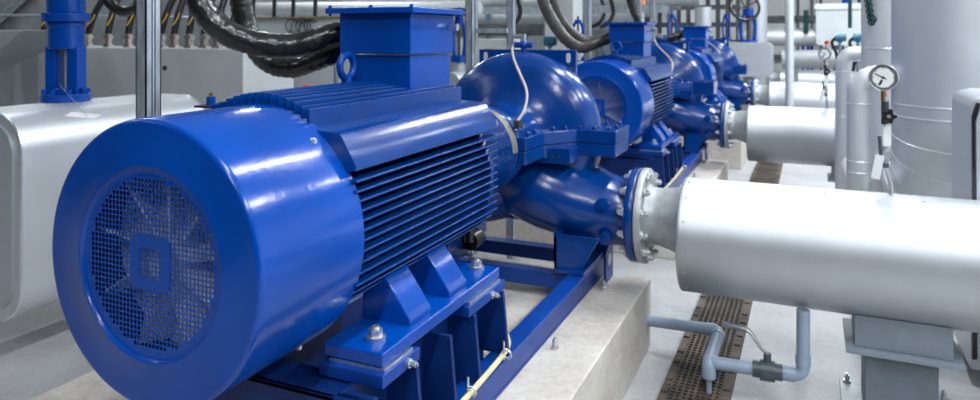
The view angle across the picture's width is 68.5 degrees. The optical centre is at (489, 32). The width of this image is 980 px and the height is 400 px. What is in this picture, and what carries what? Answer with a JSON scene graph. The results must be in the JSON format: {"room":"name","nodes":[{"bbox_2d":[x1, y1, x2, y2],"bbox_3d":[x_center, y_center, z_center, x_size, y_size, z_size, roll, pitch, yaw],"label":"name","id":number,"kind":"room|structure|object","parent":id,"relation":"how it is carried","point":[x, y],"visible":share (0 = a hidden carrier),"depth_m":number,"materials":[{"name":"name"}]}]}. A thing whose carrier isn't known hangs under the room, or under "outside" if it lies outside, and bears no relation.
{"room":"mechanical room","nodes":[
{"label":"mechanical room","id":0,"kind":"room"},
{"bbox_2d":[101,0,135,15],"bbox_3d":[-2.090,-0.232,4.100,0.361,0.271,0.056,0,0,0],"label":"hanging cable","id":1,"kind":"object","parent":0,"point":[111,5],"visible":0.86,"depth_m":4.08,"materials":[{"name":"black rubber"}]},
{"bbox_2d":[256,0,312,16],"bbox_3d":[-8.550,-1.900,12.971,0.200,7.000,21.700,0,0,24],"label":"wall","id":2,"kind":"structure","parent":0,"point":[257,15],"depth_m":18.83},
{"bbox_2d":[263,4,668,16],"bbox_3d":[-0.740,-0.350,11.696,7.100,0.100,0.450,0,0,24],"label":"cable tray","id":3,"kind":"object","parent":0,"point":[658,7],"visible":0.33,"depth_m":10.81,"materials":[{"name":"metal"}]},
{"bbox_2d":[0,105,979,399],"bbox_3d":[0.834,1.700,9.212,20.000,0.200,22.500,0,0,24],"label":"floor","id":4,"kind":"structure","parent":0,"point":[39,352],"depth_m":3.65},
{"bbox_2d":[0,30,46,70],"bbox_3d":[-3.700,0.789,5.516,1.077,1.623,0.450,0,0,24],"label":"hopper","id":5,"kind":"object","parent":4,"relation":"on","point":[16,46],"visible":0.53,"depth_m":5.34,"materials":[{"name":"metal"}]},
{"bbox_2d":[0,0,203,321],"bbox_3d":[-2.080,0.618,3.932,1.101,1.963,1.141,0,0,24],"label":"tank","id":6,"kind":"object","parent":4,"relation":"on","point":[40,143],"visible":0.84,"depth_m":3.51,"materials":[{"name":"metal"}]},
{"bbox_2d":[0,0,231,106],"bbox_3d":[-4.480,0.300,7.864,4.200,2.600,0.300,0,0,24],"label":"tall cabinet","id":7,"kind":"object","parent":4,"relation":"on","point":[7,76],"visible":0.02,"depth_m":7.58,"materials":[{"name":"metal"}]},
{"bbox_2d":[0,0,25,23],"bbox_3d":[-5.334,-0.274,8.027,0.814,0.522,0.100,0,0,24],"label":"diagonal brace","id":8,"kind":"object","parent":7,"relation":"attached to","point":[14,5],"visible":1,"depth_m":7.99,"materials":[{"name":"metal"}]},
{"bbox_2d":[136,0,160,118],"bbox_3d":[-1.074,-0.272,2.265,0.120,3.056,0.098,0,0,24],"label":"post","id":9,"kind":"object","parent":4,"relation":"on","point":[148,12],"visible":0.3,"depth_m":2.24,"materials":[{"name":"metal"}]},
{"bbox_2d":[15,34,293,109],"bbox_3d":[-2.803,0.803,5.878,2.542,1.593,0.556,0,0,24],"label":"cabinet","id":10,"kind":"object","parent":4,"relation":"on","point":[196,72],"visible":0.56,"depth_m":5.43,"materials":[{"name":"metal"}]},
{"bbox_2d":[40,12,46,29],"bbox_3d":[-3.720,-0.586,6.283,0.072,1.203,0.364,0,0,41],"label":"cable","id":11,"kind":"object","parent":10,"relation":"on","point":[43,27],"visible":0.19,"depth_m":6.16,"materials":[{"name":"black rubber"}]},
{"bbox_2d":[85,0,103,33],"bbox_3d":[-3.167,-0.586,6.029,0.398,1.204,0.088,0,0,-36],"label":"cable","id":12,"kind":"object","parent":10,"relation":"on","point":[90,25],"visible":0.91,"depth_m":5.94,"materials":[{"name":"black rubber"}]},
{"bbox_2d":[104,0,120,33],"bbox_3d":[-3.015,-0.587,5.970,0.063,1.202,0.355,0,0,33],"label":"cable","id":13,"kind":"object","parent":10,"relation":"on","point":[111,16],"visible":0.83,"depth_m":5.84,"materials":[{"name":"black rubber"}]},
{"bbox_2d":[0,14,230,19],"bbox_3d":[-3.517,-0.140,6.207,3.435,0.094,0.030,0,0,24],"label":"rail","id":14,"kind":"object","parent":10,"relation":"attached to","point":[1,15],"visible":0.39,"depth_m":6.11,"materials":[{"name":"metal"}]},
{"bbox_2d":[124,0,135,33],"bbox_3d":[-2.797,-0.587,5.872,0.065,1.202,0.356,0,0,35],"label":"cable","id":15,"kind":"object","parent":10,"relation":"on","point":[130,21],"visible":0.7,"depth_m":5.74,"materials":[{"name":"black rubber"}]},
{"bbox_2d":[161,0,175,33],"bbox_3d":[-2.434,-0.586,5.706,0.374,1.203,0.078,0,0,-44],"label":"cable","id":16,"kind":"object","parent":10,"relation":"attached to","point":[164,20],"visible":0.78,"depth_m":5.60,"materials":[{"name":"black rubber"}]},
{"bbox_2d":[170,0,185,33],"bbox_3d":[-2.334,-0.587,5.665,0.067,1.203,0.358,0,0,38],"label":"cable","id":17,"kind":"object","parent":10,"relation":"attached to","point":[177,17],"visible":0.98,"depth_m":5.55,"materials":[{"name":"black rubber"}]},
{"bbox_2d":[185,14,194,33],"bbox_3d":[-2.206,-0.587,5.608,0.063,1.202,0.355,0,0,33],"label":"cable","id":18,"kind":"object","parent":10,"relation":"on","point":[190,24],"visible":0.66,"depth_m":5.47,"materials":[{"name":"black rubber"}]},
{"bbox_2d":[218,0,227,11],"bbox_3d":[-1.962,-0.587,5.499,0.060,1.202,0.354,0,0,28],"label":"cable","id":19,"kind":"object","parent":10,"relation":"on","point":[222,5],"visible":0.17,"depth_m":5.39,"materials":[{"name":"black rubber"}]},
{"bbox_2d":[256,16,359,86],"bbox_3d":[-1.772,0.713,7.943,2.057,1.774,0.746,0,0,24],"label":"enclosure","id":20,"kind":"object","parent":4,"relation":"on","point":[276,25],"depth_m":7.66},
{"bbox_2d":[272,0,276,16],"bbox_3d":[-2.387,-0.968,7.969,0.052,1.601,0.044,0,0,24],"label":"cable","id":21,"kind":"object","parent":20,"relation":"on","point":[274,2],"visible":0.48,"depth_m":7.95,"materials":[{"name":"black rubber"}]},
{"bbox_2d":[291,0,295,16],"bbox_3d":[-2.147,-0.968,7.862,0.052,1.601,0.044,0,0,24],"label":"cable","id":22,"kind":"object","parent":20,"relation":"on","point":[293,2],"visible":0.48,"depth_m":7.84,"materials":[{"name":"black rubber"}]},
{"bbox_2d":[313,0,317,15],"bbox_3d":[-1.877,-0.968,7.741,0.052,1.601,0.044,0,0,24],"label":"cable","id":23,"kind":"object","parent":20,"relation":"on","point":[315,2],"visible":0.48,"depth_m":7.72,"materials":[{"name":"black rubber"}]},
{"bbox_2d":[334,64,337,83],"bbox_3d":[-0.979,0.847,4.598,0.101,1.505,0.082,0,0,24],"label":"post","id":24,"kind":"object","parent":4,"relation":"on","point":[335,71],"visible":0.02,"depth_m":4.59,"materials":[{"name":"metal"}]},
{"bbox_2d":[31,254,650,399],"bbox_3d":[-0.414,1.428,2.998,1.696,0.344,2.275,0,0,24],"label":"concrete plinth","id":25,"kind":"object","parent":4,"relation":"on","point":[603,342],"visible":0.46,"depth_m":3.02,"materials":[{"name":"concrete"}]},
{"bbox_2d":[255,2,482,13],"bbox_3d":[-1.892,0.590,9.172,3.893,2.021,0.150,0,0,24],"label":"pipe","id":26,"kind":"object","parent":4,"relation":"on","point":[260,7],"visible":0.31,"depth_m":9.13,"materials":[{"name":"metal"}]},
{"bbox_2d":[268,0,522,38],"bbox_3d":[-2.114,0.494,12.995,5.711,2.212,0.240,0,0,24],"label":"pipe","id":27,"kind":"object","parent":4,"relation":"on","point":[485,3],"visible":0.08,"depth_m":12.24,"materials":[{"name":"metal"}]},
{"bbox_2d":[213,236,612,399],"bbox_3d":[-0.214,1.057,2.914,0.935,0.398,2.205,0,0,24],"label":"base frame","id":28,"kind":"object","parent":4,"relation":"on","point":[437,366],"visible":0.49,"depth_m":2.32,"materials":[{"name":"blue paint"}]},
{"bbox_2d":[52,4,498,399],"bbox_3d":[-0.501,0.382,2.271,0.770,0.959,1.382,0,0,24],"label":"motor","id":29,"kind":"object","parent":28,"relation":"on","point":[193,252],"visible":1,"depth_m":1.75,"materials":[{"name":"blue metal"}]},
{"bbox_2d":[89,175,216,352],"bbox_3d":[-0.779,0.528,1.651,0.437,0.437,0.002,0,0,24],"label":"grille","id":30,"kind":"object","parent":29,"relation":"attached to","point":[105,336],"depth_m":1.65,"materials":[{"name":"blue metal"}]},
{"bbox_2d":[184,0,339,58],"bbox_3d":[-0.793,-0.143,2.653,0.756,0.477,0.125,0,0,-12],"label":"cable","id":31,"kind":"object","parent":29,"relation":"attached to","point":[213,21],"visible":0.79,"depth_m":2.60,"materials":[{"name":"rubber"}]},
{"bbox_2d":[229,0,357,77],"bbox_3d":[-0.742,-0.117,2.838,0.649,0.595,0.122,0,0,8],"label":"cable","id":32,"kind":"object","parent":29,"relation":"attached to","point":[243,13],"visible":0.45,"depth_m":2.82,"materials":[{"name":"rubber"}]},
{"bbox_2d":[460,334,511,399],"bbox_3d":[-0.086,1.083,2.135,0.084,0.065,1.027,0,0,21],"label":"cable","id":33,"kind":"object","parent":28,"relation":"on","point":[470,390],"visible":0.8,"depth_m":2.31,"materials":[{"name":"plastic"}]},
{"bbox_2d":[446,34,642,276],"bbox_3d":[0.154,0.560,3.738,1.262,1.111,1.030,0,0,24],"label":"pump","id":34,"kind":"object","parent":28,"relation":"on","point":[557,183],"visible":0.56,"depth_m":3.46,"materials":[{"name":"blue paint"}]},
{"bbox_2d":[484,109,517,192],"bbox_3d":[-0.137,0.528,3.087,0.428,0.428,0.415,0,0,24],"label":"guard","id":35,"kind":"object","parent":34,"relation":"attached to","point":[507,147],"visible":0.2,"depth_m":3.05,"materials":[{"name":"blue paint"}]},
{"bbox_2d":[511,34,533,119],"bbox_3d":[0.137,0.202,3.482,0.257,0.395,0.539,0,0,24],"label":"cable","id":36,"kind":"object","parent":34,"relation":"attached to","point":[522,63],"depth_m":3.57,"materials":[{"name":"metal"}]},
{"bbox_2d":[631,168,979,332],"bbox_3d":[2.264,0.930,2.800,3.354,0.551,0.525,0,0,24],"label":"pipe","id":37,"kind":"object","parent":34,"relation":"attached to","point":[899,257],"visible":1,"depth_m":2.98,"materials":[{"name":"metal"}]},
{"bbox_2d":[868,64,898,194],"bbox_3d":[1.665,0.410,3.046,0.116,0.556,0.077,0,0,24],"label":"pressure gauge","id":38,"kind":"object","parent":37,"relation":"on","point":[883,77],"visible":1,"depth_m":3.04,"materials":[{"name":"metal"}]},
{"bbox_2d":[450,8,464,71],"bbox_3d":[-0.228,0.706,5.300,0.218,1.788,0.214,0,0,24],"label":"valve","id":39,"kind":"object","parent":4,"relation":"on","point":[458,60],"visible":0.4,"depth_m":5.28,"materials":[{"name":"blue metal"}]},
{"bbox_2d":[450,71,464,86],"bbox_3d":[-0.178,0.931,5.005,0.170,1.339,0.470,0,0,24],"label":"box","id":40,"kind":"object","parent":4,"relation":"on","point":[455,77],"visible":0.08,"depth_m":4.78,"materials":[{"name":"grey paint"}]},
{"bbox_2d":[465,0,477,254],"bbox_3d":[-0.112,-0.100,4.403,0.120,3.400,0.128,0,0,24],"label":"post","id":41,"kind":"object","parent":4,"relation":"on","point":[471,6],"visible":0.23,"depth_m":4.37,"materials":[{"name":"metal"}]},
{"bbox_2d":[474,28,508,32],"bbox_3d":[-0.004,-0.014,4.351,0.240,0.028,0.030,0,0,24],"label":"rail","id":42,"kind":"object","parent":41,"relation":"attached to","point":[476,30],"visible":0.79,"depth_m":4.33,"materials":[{"name":"metal"}]},
{"bbox_2d":[460,39,519,62],"bbox_3d":[-0.013,0.832,7.835,0.622,1.536,0.307,0,0,24],"label":"cabinet","id":43,"kind":"object","parent":4,"relation":"on","point":[482,43],"visible":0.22,"depth_m":7.67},
{"bbox_2d":[455,23,544,48],"bbox_3d":[-0.725,0.723,12.155,3.503,1.754,0.200,0,0,24],"label":"pipe","id":44,"kind":"object","parent":4,"relation":"on","point":[530,29],"visible":0.14,"depth_m":11.53,"materials":[{"name":"metal"}]},
{"bbox_2d":[507,0,515,259],"bbox_3d":[0.128,-0.100,4.352,0.120,3.400,0.090,0,0,24],"label":"post","id":45,"kind":"object","parent":4,"relation":"on","point":[511,4],"visible":0.23,"depth_m":4.33,"materials":[{"name":"metal"}]},
{"bbox_2d":[442,34,597,71],"bbox_3d":[-0.902,-0.050,18.314,7.400,3.300,0.300,0,0,24],"label":"partition panel","id":46,"kind":"object","parent":4,"relation":"on","point":[538,42],"visible":0.02,"depth_m":17.29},
{"bbox_2d":[453,13,633,54],"bbox_3d":[-0.040,0.586,13.711,5.805,2.029,0.320,0,0,24],"label":"pipe","id":47,"kind":"object","parent":4,"relation":"on","point":[619,17],"visible":0.08,"depth_m":13.12,"materials":[{"name":"metal"}]},
{"bbox_2d":[543,36,556,49],"bbox_3d":[0.522,0.815,6.198,0.101,1.570,0.082,0,0,24],"label":"transmitter","id":48,"kind":"object","parent":4,"relation":"on","point":[548,41],"visible":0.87,"depth_m":6.17,"materials":[{"name":"teal paint"}]},
{"bbox_2d":[545,0,581,49],"bbox_3d":[0.946,-0.150,9.217,0.369,3.500,0.400,0,0,24],"label":"tall cabinet","id":49,"kind":"object","parent":4,"relation":"on","point":[571,9],"visible":0.11,"depth_m":9.03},
{"bbox_2d":[572,16,583,34],"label":"valve","id":50,"kind":"object","parent":49,"relation":"on","point":[578,22],"depth_m":7.99,"materials":[{"name":"blue metal"}]},
{"bbox_2d":[577,53,582,64],"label":"valve","id":51,"kind":"object","parent":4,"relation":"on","point":[579,55],"depth_m":7.94,"materials":[{"name":"metal"}]},
{"bbox_2d":[584,0,591,61],"bbox_3d":[0.895,-0.272,6.582,0.120,3.056,0.128,0,0,24],"label":"post","id":52,"kind":"object","parent":4,"relation":"on","point":[587,3],"visible":0.33,"depth_m":6.55,"materials":[{"name":"metal"}]},
{"bbox_2d":[592,27,604,33],"bbox_3d":[1.290,0.637,15.307,3.806,1.926,0.340,0,0,24],"label":"pipe","id":53,"kind":"object","parent":4,"relation":"on","point":[596,30],"visible":0.02,"depth_m":14.76,"materials":[{"name":"metal"}]},
{"bbox_2d":[484,159,727,259],"bbox_3d":[1.109,1.428,6.403,1.696,0.344,2.275,0,0,24],"label":"concrete plinth","id":54,"kind":"object","parent":4,"relation":"on","point":[715,169],"visible":0.11,"depth_m":5.61,"materials":[{"name":"concrete"}]},
{"bbox_2d":[522,0,700,33],"bbox_3d":[1.378,0.407,14.172,5.341,2.386,0.300,0,0,24],"label":"pipe","id":55,"kind":"object","parent":4,"relation":"on","point":[672,3],"visible":0.2,"depth_m":13.27,"materials":[{"name":"metal"}]},
{"bbox_2d":[637,0,640,15],"bbox_3d":[2.002,-0.272,9.669,0.120,3.056,0.128,0,0,24],"label":"post","id":56,"kind":"object","parent":4,"relation":"on","point":[638,1],"visible":0.19,"depth_m":9.63,"materials":[{"name":"metal"}]},
{"bbox_2d":[598,7,680,55],"bbox_3d":[3.014,0.460,15.084,1.895,2.280,0.200,0,0,24],"label":"pipe","id":57,"kind":"object","parent":4,"relation":"on","point":[600,50],"visible":0.08,"depth_m":15.34,"materials":[{"name":"metal"}]},
{"bbox_2d":[641,0,644,21],"bbox_3d":[2.412,0.540,11.500,0.130,2.120,0.130,0,0,24],"label":"pole","id":58,"kind":"object","parent":4,"relation":"on","point":[642,1],"visible":0.1,"depth_m":11.45,"materials":[{"name":"metal"}]},
{"bbox_2d":[650,0,654,41],"bbox_3d":[1.850,-0.100,8.203,0.120,3.400,0.128,0,0,24],"label":"post","id":59,"kind":"object","parent":4,"relation":"on","point":[652,2],"visible":0.12,"depth_m":8.16,"materials":[{"name":"metal"}]},
{"bbox_2d":[599,137,707,187],"bbox_3d":[1.309,1.057,6.319,0.935,0.398,2.205,0,0,24],"label":"base frame","id":60,"kind":"object","parent":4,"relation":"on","point":[665,162],"visible":0.34,"depth_m":5.36,"materials":[{"name":"metal"}]},
{"bbox_2d":[577,21,678,150],"bbox_3d":[1.021,0.382,5.676,0.770,0.959,1.382,0,0,24],"label":"motor","id":61,"kind":"object","parent":60,"relation":"on","point":[628,86],"visible":0.59,"depth_m":5.26,"materials":[{"name":"metal"}]},
{"bbox_2d":[537,0,611,52],"bbox_3d":[0.712,-0.222,6.101,0.823,0.791,0.145,0,0,-16],"label":"cable","id":62,"kind":"object","parent":61,"relation":"attached to","point":[545,7],"visible":0.84,"depth_m":6.03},
{"bbox_2d":[550,0,598,40],"bbox_3d":[0.788,-0.262,6.300,0.709,0.756,0.185,0,0,0],"label":"cable","id":63,"kind":"object","parent":61,"relation":"attached to","point":[569,28],"visible":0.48,"depth_m":6.27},
{"bbox_2d":[584,79,623,123],"bbox_3d":[0.744,0.528,5.056,0.437,0.437,0.002,0,0,24],"label":"grille","id":64,"kind":"object","parent":61,"relation":"attached to","point":[618,84],"depth_m":5.01,"materials":[{"name":"blue metal"}]},
{"bbox_2d":[664,162,686,187],"bbox_3d":[1.437,1.083,5.540,0.084,0.065,1.027,0,0,21],"label":"cable","id":65,"kind":"object","parent":60,"relation":"on","point":[682,167],"visible":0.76,"depth_m":5.57,"materials":[{"name":"plastic"}]},
{"bbox_2d":[651,34,725,152],"bbox_3d":[1.677,0.560,7.143,1.262,1.111,1.030,0,0,24],"label":"pump","id":66,"kind":"object","parent":60,"relation":"on","point":[697,121],"visible":0.46,"depth_m":6.84,"materials":[{"name":"blue paint"}]},
{"bbox_2d":[655,34,672,70],"bbox_3d":[1.659,0.202,6.887,0.257,0.395,0.539,0,0,24],"label":"cable","id":67,"kind":"object","parent":66,"relation":"attached to","point":[663,51],"depth_m":7.00,"materials":[{"name":"metal"}]},
{"bbox_2d":[723,101,834,165],"bbox_3d":[3.786,0.930,6.205,3.354,0.551,0.525,0,0,24],"label":"pipe","id":68,"kind":"object","parent":66,"relation":"attached to","point":[792,135],"visible":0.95,"depth_m":6.49,"materials":[{"name":"metal"}]},
{"bbox_2d":[818,48,831,108],"bbox_3d":[3.033,0.410,6.520,0.116,0.556,0.077,0,0,24],"label":"pressure gauge","id":69,"kind":"object","parent":68,"relation":"on","point":[824,54],"visible":1,"depth_m":6.51,"materials":[{"name":"metal"}]},
{"bbox_2d":[825,41,828,107],"bbox_3d":[3.099,0.391,6.622,0.040,0.639,0.040,0,0,24],"label":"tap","id":70,"kind":"object","parent":68,"relation":"on","point":[826,42],"visible":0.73,"depth_m":6.61,"materials":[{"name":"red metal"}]},
{"bbox_2d":[667,10,676,41],"bbox_3d":[3.185,0.601,12.600,0.207,1.998,0.210,0,0,24],"label":"valve","id":71,"kind":"object","parent":4,"relation":"on","point":[671,17],"visible":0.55,"depth_m":12.58,"materials":[{"name":"blue metal"}]},
{"bbox_2d":[633,136,746,169],"bbox_3d":[2.631,1.428,9.808,1.696,0.344,2.275,0,0,24],"label":"concrete plinth","id":72,"kind":"object","parent":4,"relation":"on","point":[736,156],"visible":0.12,"depth_m":8.50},
{"bbox_2d":[655,0,737,41],"bbox_3d":[4.243,0.380,15.027,1.780,2.440,0.100,0,0,24],"label":"rack","id":73,"kind":"object","parent":4,"relation":"on","point":[685,16],"visible":0.32,"depth_m":14.86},
{"bbox_2d":[695,7,710,101],"bbox_3d":[3.698,0.575,12.500,0.280,2.050,0.280,0,0,24],"label":"vertical pipe","id":74,"kind":"object","parent":4,"relation":"on","point":[702,14],"visible":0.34,"depth_m":12.38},
{"bbox_2d":[679,99,741,135],"bbox_3d":[2.832,1.057,9.724,0.935,0.398,2.205,0,0,24],"label":"base frame","id":75,"kind":"object","parent":4,"relation":"on","point":[714,105],"visible":0.06,"depth_m":8.69,"materials":[{"name":"metal"}]},
{"bbox_2d":[680,25,726,103],"bbox_3d":[2.544,0.382,9.081,0.770,0.959,1.382,0,0,24],"label":"motor","id":76,"kind":"object","parent":75,"relation":"on","point":[697,37],"visible":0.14,"depth_m":9.02,"materials":[{"name":"metal"}]},
{"bbox_2d":[626,0,682,41],"bbox_3d":[2.186,-0.421,9.675,0.970,1.127,0.242,0,0,-4],"label":"cable","id":77,"kind":"object","parent":76,"relation":"attached to","point":[631,4],"visible":0.53,"depth_m":9.58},
{"bbox_2d":[706,33,753,110],"bbox_3d":[3.200,0.560,10.548,1.262,1.111,1.030,0,0,24],"label":"pump","id":78,"kind":"object","parent":75,"relation":"on","point":[738,92],"visible":0.27,"depth_m":10.24,"materials":[{"name":"blue paint"}]},
{"bbox_2d":[708,33,719,52],"bbox_3d":[3.182,0.202,10.292,0.257,0.395,0.539,0,0,24],"label":"cable","id":79,"kind":"object","parent":78,"relation":"attached to","point":[715,45],"depth_m":10.40,"materials":[{"name":"metal"}]},
{"bbox_2d":[753,79,834,108],"bbox_3d":[5.309,0.930,9.610,3.354,0.551,0.525,0,0,24],"label":"pipe","id":80,"kind":"object","parent":78,"relation":"attached to","point":[806,94],"visible":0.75,"depth_m":9.90,"materials":[{"name":"metal"}]},
{"bbox_2d":[656,161,782,399],"bbox_3d":[2.430,1.585,6.577,0.290,0.030,12.404,0,0,24],"label":"drain grating","id":81,"kind":"object","parent":4,"relation":"on","point":[684,380],"visible":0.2,"depth_m":3.62,"materials":[{"name":"metal"}]},
{"bbox_2d":[647,307,810,393],"bbox_3d":[1.039,1.376,3.321,0.331,0.413,0.808,0,0,-26],"label":"drain pipe","id":82,"kind":"object","parent":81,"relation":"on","point":[767,370],"visible":1,"depth_m":3.11,"materials":[{"name":"grey plastic"}]},
{"bbox_2d":[721,10,730,41],"bbox_3d":[4.327,0.591,13.200,0.177,2.018,0.180,0,0,24],"label":"valve","id":83,"kind":"object","parent":4,"relation":"on","point":[725,18],"visible":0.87,"depth_m":13.19,"materials":[{"name":"blue metal"}]},
{"bbox_2d":[738,0,739,78],"bbox_3d":[5.339,-0.650,15.500,0.080,4.500,0.080,0,0,24],"label":"vertical pipe","id":84,"kind":"object","parent":4,"relation":"on","point":[738,0],"visible":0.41,"depth_m":15.46,"materials":[{"name":"metal"}]},
{"bbox_2d":[729,0,773,110],"bbox_3d":[4.547,0.440,12.695,0.820,2.320,0.700,0,0,24],"label":"box","id":85,"kind":"object","parent":4,"relation":"on","point":[759,56],"visible":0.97,"depth_m":12.40,"materials":[{"name":"grey paint"}]},
{"bbox_2d":[750,0,766,105],"bbox_3d":[5.062,-0.650,13.600,0.330,4.500,0.330,0,0,24],"label":"vertical pipe","id":86,"kind":"object","parent":4,"relation":"on","point":[761,20],"visible":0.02,"depth_m":13.45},
{"bbox_2d":[785,0,793,106],"bbox_3d":[3.993,-0.650,9.600,0.110,4.500,0.110,0,0,24],"label":"vertical pipe","id":87,"kind":"object","parent":4,"relation":"on","point":[789,4],"visible":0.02,"depth_m":9.55,"materials":[{"name":"metal"}]},
{"bbox_2d":[797,0,798,69],"bbox_3d":[7.315,-0.900,17.100,0.060,5.000,0.060,0,0,24],"label":"vertical pipe","id":88,"kind":"object","parent":4,"relation":"on","point":[797,0],"visible":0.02,"depth_m":17.07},
{"bbox_2d":[782,50,842,81],"bbox_3d":[5.725,0.945,12.667,1.094,1.311,0.320,0,0,24],"label":"pipe","id":89,"kind":"object","parent":4,"relation":"on","point":[802,58],"visible":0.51,"depth_m":12.61,"materials":[{"name":"metal"}]},
{"bbox_2d":[827,165,834,181],"bbox_3d":[3.247,1.383,6.446,0.435,0.433,0.400,0,0,24],"label":"support","id":90,"kind":"object","parent":4,"relation":"on","point":[831,176],"visible":0.13,"depth_m":6.39,"materials":[{"name":"metal"}]},
{"bbox_2d":[814,0,860,69],"bbox_3d":[7.007,0.282,14.065,1.223,2.636,0.860,0,0,24],"label":"box","id":91,"kind":"object","parent":4,"relation":"on","point":[831,18],"visible":0.48,"depth_m":13.80,"materials":[{"name":"white metal"}]},
{"bbox_2d":[835,34,845,53],"bbox_3d":[4.040,0.803,8.297,0.115,1.593,0.094,0,0,24],"label":"transmitter","id":92,"kind":"object","parent":4,"relation":"on","point":[839,38],"visible":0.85,"depth_m":8.28,"materials":[{"name":"teal paint"}]},
{"bbox_2d":[830,37,837,70],"bbox_3d":[3.982,0.241,8.323,0.089,0.401,0.036,0,0,24],"label":"hose","id":93,"kind":"object","parent":92,"relation":"hanging from","point":[833,39],"visible":0.73,"depth_m":8.31,"materials":[{"name":"black rubber"}]},
{"bbox_2d":[835,47,860,189],"bbox_3d":[3.063,0.858,6.024,0.326,1.489,0.132,0,0,24],"label":"pipe","id":94,"kind":"object","parent":4,"relation":"on","point":[843,62],"visible":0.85,"depth_m":6.02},
{"bbox_2d":[853,33,860,71],"bbox_3d":[4.197,0.802,8.197,0.115,1.595,0.094,0,0,24],"label":"transmitter","id":95,"kind":"object","parent":4,"relation":"on","point":[856,36],"visible":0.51,"depth_m":8.19,"materials":[{"name":"teal paint"}]},
{"bbox_2d":[848,37,855,71],"bbox_3d":[4.139,0.239,8.223,0.089,0.401,0.036,0,0,24],"label":"hose","id":96,"kind":"object","parent":95,"relation":"hanging from","point":[851,38],"visible":0.7,"depth_m":8.21,"materials":[{"name":"black rubber"}]},
{"bbox_2d":[861,0,890,192],"bbox_3d":[3.132,-1.640,5.632,0.419,6.480,0.419,0,0,24],"label":"riser","id":97,"kind":"object","parent":4,"relation":"on","point":[876,38],"visible":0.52,"depth_m":5.52,"materials":[{"name":"metal"}]},
{"bbox_2d":[864,0,876,25],"bbox_3d":[2.961,-0.200,5.540,0.174,0.288,0.057,0,0,0],"label":"chain","id":98,"kind":"object","parent":97,"relation":"hanging from","point":[869,8],"visible":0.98,"depth_m":5.53,"materials":[{"name":"green paint"}]},
{"bbox_2d":[839,315,966,399],"bbox_3d":[1.724,1.383,3.041,0.435,0.433,0.400,0,0,24],"label":"support","id":99,"kind":"object","parent":4,"relation":"on","point":[901,360],"visible":0.85,"depth_m":2.92,"materials":[{"name":"grey paint"}]},
{"bbox_2d":[880,0,979,197],"bbox_3d":[2.954,-1.645,4.646,0.713,6.490,1.406,0,0,24],"label":"large riser","id":100,"kind":"object","parent":4,"relation":"on","point":[935,44],"visible":0.52,"depth_m":4.16,"materials":[{"name":"metal"}]},
{"bbox_2d":[841,66,892,191],"bbox_3d":[2.583,0.634,4.924,0.305,0.870,1.105,0,0,24],"label":"pipe","id":101,"kind":"object","parent":100,"relation":"attached to","point":[856,166],"visible":0.74,"depth_m":4.46,"materials":[{"name":"metal"}]},
{"bbox_2d":[952,88,979,369],"bbox_3d":[2.650,0.938,3.340,0.790,1.325,0.538,0,0,24],"label":"box","id":102,"kind":"object","parent":4,"relation":"on","point":[965,102],"visible":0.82,"depth_m":3.37,"materials":[{"name":"grey metal"}]},
{"bbox_3d":[6.293,1.383,13.256,0.435,0.433,0.400,0,0,24],"label":"support","id":103,"kind":"object","parent":4,"relation":"on","visible":0},
{"bbox_2d":[768,69,855,84],"bbox_3d":[6.832,0.930,13.015,3.354,0.551,0.525,0,0,24],"label":"pipe","id":104,"kind":"object","parent":103,"relation":"on","point":[803,75],"visible":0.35,"depth_m":13.24,"materials":[{"name":"metal"}]},
{"bbox_2d":[506,0,521,25],"bbox_3d":[0.331,-0.427,9.800,0.221,0.746,0.060,0,0,0],"label":"cable","id":105,"kind":"object","parent":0,"point":[518,2],"visible":0.56,"depth_m":9.77,"materials":[{"name":"black rubber"}]},
{"bbox_2d":[592,0,605,27],"bbox_3d":[1.684,-0.489,11.200,0.246,0.847,0.060,0,0,0],"label":"cable","id":106,"kind":"object","parent":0,"point":[601,19],"visible":0.66,"depth_m":11.17,"materials":[{"name":"black rubber"}]},
{"bbox_2d":[599,0,614,28],"bbox_3d":[1.662,-0.445,10.200,0.228,0.775,0.060,0,0,0],"label":"cable","id":107,"kind":"object","parent":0,"point":[611,2],"visible":0.88,"depth_m":10.17,"materials":[{"name":"black rubber"}]},
{"bbox_2d":[603,0,860,84],"bbox_3d":[5.059,-1.900,18.660,20.000,7.000,0.200,0,0,24],"label":"wall","id":108,"kind":"structure","parent":0,"point":[774,7],"depth_m":17.61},
{"bbox_2d":[645,15,815,21],"bbox_3d":[4.994,-0.350,18.515,19.980,0.140,0.120,0,0,24],"label":"trim","id":109,"kind":"structure","parent":108,"relation":"attached to","point":[810,17],"depth_m":17.53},
{"bbox_2d":[603,53,860,61],"bbox_3d":[4.994,0.600,18.515,19.980,0.140,0.120,0,0,24],"label":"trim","id":110,"kind":"structure","parent":108,"relation":"attached to","point":[776,57],"depth_m":17.55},
{"bbox_2d":[811,0,812,27],"bbox_3d":[7.745,-1.900,17.317,0.060,7.000,0.060,0,0,24],"label":"trim","id":111,"kind":"structure","parent":108,"relation":"attached to","point":[811,0],"depth_m":17.29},
{"bbox_2d":[848,0,851,27],"bbox_3d":[4.250,-0.342,8.500,0.044,0.567,0.044,0,0,24],"label":"tube","id":112,"kind":"object","parent":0,"point":[849,1],"visible":1,"depth_m":8.48,"materials":[{"name":"green paint"}]},
{"bbox_3d":[6.260,0.924,14.399,0.057,1.353,0.060,0,0,24],"label":"support rod","id":113,"kind":"object","parent":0,"visible":0},
{"bbox_2d":[738,28,823,45],"bbox_3d":[5.809,0.082,14.601,1.734,0.366,0.366,0,0,24],"label":"pipe","id":114,"kind":"object","parent":113,"relation":"on","point":[775,36],"visible":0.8,"depth_m":14.38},
{"bbox_2d":[804,10,807,32],"bbox_3d":[6.232,-0.225,14.200,0.090,0.450,0.090,0,0,24],"label":"vertical pipe","id":115,"kind":"object","parent":114,"relation":"on","point":[805,11],"visible":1,"depth_m":14.16,"materials":[{"name":"metal"}]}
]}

